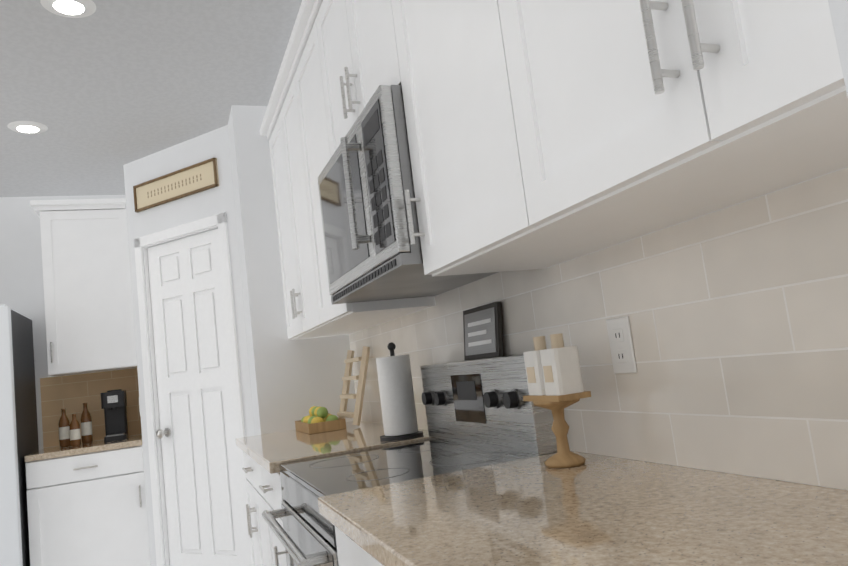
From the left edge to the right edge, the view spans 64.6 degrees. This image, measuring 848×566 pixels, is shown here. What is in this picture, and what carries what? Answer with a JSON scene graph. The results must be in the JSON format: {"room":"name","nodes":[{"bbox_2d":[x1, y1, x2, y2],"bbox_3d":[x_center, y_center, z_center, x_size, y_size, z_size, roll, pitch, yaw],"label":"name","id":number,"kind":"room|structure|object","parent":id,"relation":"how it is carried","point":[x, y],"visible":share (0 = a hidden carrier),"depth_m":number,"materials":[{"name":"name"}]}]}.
{"room":"kitchen","nodes":[
{"label":"kitchen","id":0,"kind":"room"},
{"bbox_2d":[0,195,140,449],"bbox_3d":[-4.615,0.861,3.762,8.040,2.635,0.120,-4,-7,-21],"label":"wall","id":1,"kind":"structure","parent":0,"point":[21,281],"depth_m":4.56,"materials":[{"name":"white paint"}]},
{"bbox_2d":[30,198,136,375],"bbox_3d":[-2.254,0.033,4.502,0.572,1.120,0.392,-4,-7,-21],"label":"upper cabinet","id":2,"kind":"object","parent":1,"relation":"attached to","point":[89,313],"visible":0.83,"depth_m":4.37,"materials":[{"name":"white wood"}]},
{"bbox_2d":[40,368,141,447],"bbox_3d":[-2.197,0.819,4.430,0.626,0.458,0.329,-4,-7,-21],"label":"tile","id":3,"kind":"structure","parent":1,"relation":"attached to","point":[71,394],"depth_m":4.57,"materials":[{"name":"beige tile"}]},
{"bbox_2d":[0,0,301,196],"bbox_3d":[-3.520,-0.993,0.793,8.200,0.060,13.500,-4,-7,-21],"label":"ceiling","id":4,"kind":"structure","parent":0,"point":[105,91],"depth_m":3.12,"materials":[{"name":"white paint"}]},
{"bbox_2d":[7,121,47,133],"bbox_3d":[-2.068,-0.808,3.504,0.184,0.011,0.184,-4,-7,-21],"label":"recessed light","id":5,"kind":"object","parent":4,"relation":"in","point":[29,127],"visible":1,"depth_m":3.49,"materials":[{"name":"white plastic"}]},
{"bbox_2d":[40,0,95,17],"bbox_3d":[-1.311,-1.022,2.477,0.184,0.011,0.184,-4,-7,-21],"label":"recessed light","id":6,"kind":"object","parent":4,"relation":"in","point":[71,8],"visible":0.98,"depth_m":2.49,"materials":[{"name":"white plastic"}]},
{"bbox_2d":[123,105,355,565],"bbox_3d":[-1.183,0.491,4.140,1.090,2.635,1.670,-4,-7,-21],"label":"wall","id":7,"kind":"structure","parent":0,"point":[286,383],"depth_m":3.53,"materials":[{"name":"white paint"}]},
{"bbox_2d":[133,158,218,212],"bbox_3d":[-1.482,-0.574,3.980,0.710,0.165,0.021,-11,-8,29],"label":"sign","id":8,"kind":"object","parent":7,"relation":"attached to","point":[182,183],"visible":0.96,"depth_m":3.97,"materials":[{"name":"brown wood"}]},
{"bbox_2d":[134,212,252,565],"bbox_3d":[-1.296,0.723,3.876,0.784,2.142,0.126,-11,-8,29],"label":"door frame","id":9,"kind":"structure","parent":7,"relation":"attached to","point":[219,221],"depth_m":3.93,"materials":[{"name":"white wood"}]},
{"bbox_2d":[147,228,246,565],"bbox_3d":[-1.305,0.752,3.861,0.462,2.061,0.528,-4,-7,-21],"label":"pantry door","id":10,"kind":"structure","parent":7,"relation":"in","point":[196,433],"depth_m":3.87,"materials":[{"name":"white wood"}]},
{"bbox_2d":[361,167,846,489],"bbox_3d":[0.805,-0.178,0.549,0.120,2.635,10.300,-4,-7,-21],"label":"wall","id":11,"kind":"structure","parent":0,"point":[632,239],"depth_m":1.21,"materials":[{"name":"white paint"}]},
{"bbox_2d":[267,56,389,339],"bbox_3d":[-0.461,-0.322,3.167,0.327,1.093,0.874,-4,-7,-21],"label":"upper cabinet","id":12,"kind":"object","parent":11,"relation":"attached to","point":[301,301],"depth_m":3.07,"materials":[{"name":"white wood"}]},
{"bbox_2d":[315,0,398,156],"bbox_3d":[-0.071,-0.743,2.078,0.327,0.613,0.755,-4,-7,-21],"label":"upper cabinet","id":13,"kind":"object","parent":11,"relation":"attached to","point":[355,48],"depth_m":2.00,"materials":[{"name":"white wood"}]},
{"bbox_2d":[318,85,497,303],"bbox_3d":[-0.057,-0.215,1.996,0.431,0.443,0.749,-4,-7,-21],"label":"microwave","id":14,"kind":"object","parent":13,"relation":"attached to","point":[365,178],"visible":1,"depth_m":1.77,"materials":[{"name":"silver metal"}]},
{"bbox_2d":[295,0,435,327],"bbox_3d":[-0.252,-0.414,2.609,0.327,1.093,0.573,-4,-7,-21],"label":"upper cabinet","id":15,"kind":"object","parent":11,"relation":"attached to","point":[308,62],"depth_m":2.57,"materials":[{"name":"white wood"}]},
{"bbox_2d":[387,0,687,276],"bbox_3d":[0.175,-0.602,1.468,0.327,1.093,0.621,-4,-7,-21],"label":"upper cabinet","id":16,"kind":"object","parent":11,"relation":"attached to","point":[478,199],"depth_m":1.33,"materials":[{"name":"white wood"}]},
{"bbox_2d":[349,167,847,489],"bbox_3d":[0.204,0.226,2.005,0.006,0.482,3.322,-4,-7,-21],"label":"tile backsplash","id":17,"kind":"structure","parent":11,"relation":"attached to","point":[737,314],"depth_m":1.20,"materials":[{"name":"beige tile"}]},
{"bbox_2d":[606,316,636,373],"bbox_3d":[0.416,0.132,1.419,0.008,0.118,0.075,-4,-7,-21],"label":"outlet","id":18,"kind":"object","parent":17,"relation":"attached to","point":[621,345],"visible":1,"depth_m":1.41,"materials":[{"name":"white plastic"}]},
{"bbox_2d":[515,0,847,227],"bbox_3d":[0.390,-0.696,0.895,0.327,1.093,0.857,-4,-7,-21],"label":"upper cabinet","id":19,"kind":"object","parent":11,"relation":"attached to","point":[543,134],"depth_m":0.84,"materials":[{"name":"white wood"}]},
{"bbox_2d":[828,0,847,96],"bbox_3d":[1.336,-0.547,-1.999,0.674,2.635,5.103,-4,-7,-21],"label":"wall","id":20,"kind":"structure","parent":0,"point":[839,12],"depth_m":0.23,"materials":[{"name":"white paint"}]},
{"bbox_3d":[-3.198,1.664,0.476,8.200,0.060,13.500,-4,-7,-21],"label":"floor","id":21,"kind":"structure","parent":0,"visible":0},
{"bbox_2d":[0,304,38,565],"bbox_3d":[-2.830,1.088,3.885,0.948,1.792,0.720,-4,-7,-21],"label":"fridge","id":22,"kind":"object","parent":21,"relation":"on","point":[18,427],"visible":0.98,"depth_m":3.80,"materials":[{"name":"silver metal"}]},
{"bbox_2d":[24,434,150,565],"bbox_3d":[-2.058,1.474,4.198,0.627,0.920,0.653,-4,-7,-21],"label":"base cabinet","id":23,"kind":"object","parent":21,"relation":"on","point":[86,504],"visible":0.9,"depth_m":3.95,"materials":[{"name":"white wood"}]},
{"bbox_2d":[59,408,70,446],"bbox_3d":[-2.301,0.925,4.293,0.066,0.240,0.066,-4,-7,-21],"label":"bottle","id":24,"kind":"object","parent":23,"relation":"on","point":[64,433],"visible":0.98,"depth_m":4.27,"materials":[{"name":"brown glass"}]},
{"bbox_2d":[69,414,80,446],"bbox_3d":[-2.202,0.926,4.233,0.062,0.200,0.062,-4,-7,-21],"label":"bottle","id":25,"kind":"object","parent":23,"relation":"on","point":[75,433],"visible":1,"depth_m":4.21,"materials":[{"name":"brown glass"}]},
{"bbox_2d":[81,403,92,443],"bbox_3d":[-2.211,0.916,4.393,0.066,0.260,0.066,-4,-7,-21],"label":"bottle","id":26,"kind":"object","parent":23,"relation":"on","point":[86,428],"visible":1,"depth_m":4.37,"materials":[{"name":"brown glass"}]},
{"bbox_2d":[101,389,127,441],"bbox_3d":[-2.018,0.860,4.382,0.140,0.322,0.232,-4,-7,-21],"label":"coffee maker","id":27,"kind":"object","parent":23,"relation":"on","point":[113,404],"visible":1,"depth_m":4.36,"materials":[{"name":"black plastic"}]},
{"bbox_2d":[242,453,266,565],"bbox_3d":[-0.424,1.148,2.981,0.597,0.885,0.796,-4,-7,-21],"label":"base cabinet","id":28,"kind":"object","parent":21,"relation":"on","point":[254,491],"depth_m":2.90,"materials":[{"name":"white wood"}]},
{"bbox_2d":[235,421,428,472],"bbox_3d":[-0.413,0.661,2.820,0.628,0.035,1.251,-4,-7,-21],"label":"countertop","id":29,"kind":"structure","parent":28,"relation":"on","point":[270,450],"depth_m":2.56,"materials":[{"name":"beige stone"}]},
{"bbox_2d":[295,406,345,433],"bbox_3d":[-0.501,0.643,3.198,0.170,0.109,0.360,-4,-7,-21],"label":"fruit tray","id":30,"kind":"object","parent":29,"relation":"on","point":[319,419],"visible":1,"depth_m":3.06,"materials":[{"name":"brown wood"}]},
{"bbox_2d":[337,346,369,425],"bbox_3d":[-0.342,0.500,3.260,0.125,0.361,0.334,-4,-7,-21],"label":"ladder rack","id":31,"kind":"object","parent":29,"relation":"on","point":[345,396],"visible":0.94,"depth_m":3.15,"materials":[{"name":"brown wood"}]},
{"bbox_2d":[376,342,422,440],"bbox_3d":[-0.099,0.383,2.414,0.156,0.341,0.156,-4,-7,-21],"label":"paper towel holder","id":32,"kind":"object","parent":29,"relation":"on","point":[398,408],"visible":1,"depth_m":2.36,"materials":[{"name":"white paper"}]},
{"bbox_2d":[259,469,286,565],"bbox_3d":[-0.228,1.062,2.458,0.597,0.885,0.572,-4,-7,-21],"label":"base cabinet","id":33,"kind":"object","parent":21,"relation":"on","point":[271,482],"depth_m":2.37,"materials":[{"name":"white wood"}]},
{"bbox_2d":[335,531,377,565],"bbox_3d":[0.228,0.862,1.241,0.597,0.885,0.525,-4,-7,-21],"label":"base cabinet","id":34,"kind":"object","parent":21,"relation":"on","point":[348,555],"depth_m":1.31,"materials":[{"name":"white wood"}]},
{"bbox_2d":[318,451,847,565],"bbox_3d":[0.294,0.350,0.929,0.628,0.035,1.308,-4,-7,-21],"label":"countertop","id":35,"kind":"structure","parent":34,"relation":"on","point":[603,510],"depth_m":0.99,"materials":[{"name":"beige stone"}]},
{"bbox_2d":[523,333,590,467],"bbox_3d":[0.289,0.254,1.468,0.104,0.280,0.150,-4,-7,-21],"label":"pedestal","id":36,"kind":"object","parent":35,"relation":"on","point":[554,380],"visible":1,"depth_m":1.43,"materials":[{"name":"brown wood"}]},
{"bbox_2d":[262,354,556,565],"bbox_3d":[-0.051,0.825,1.841,0.660,1.165,0.754,-4,-7,-21],"label":"range","id":37,"kind":"object","parent":21,"relation":"on","point":[480,413],"visible":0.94,"depth_m":1.81,"materials":[{"name":"silver metal"}]},
{"bbox_2d":[463,302,502,360],"bbox_3d":[0.172,0.147,1.998,0.029,0.156,0.240,-4,-7,-21],"label":"sign","id":38,"kind":"object","parent":37,"relation":"on","point":[482,326],"visible":0.92,"depth_m":1.97,"materials":[{"name":"black metal"}]}
]}

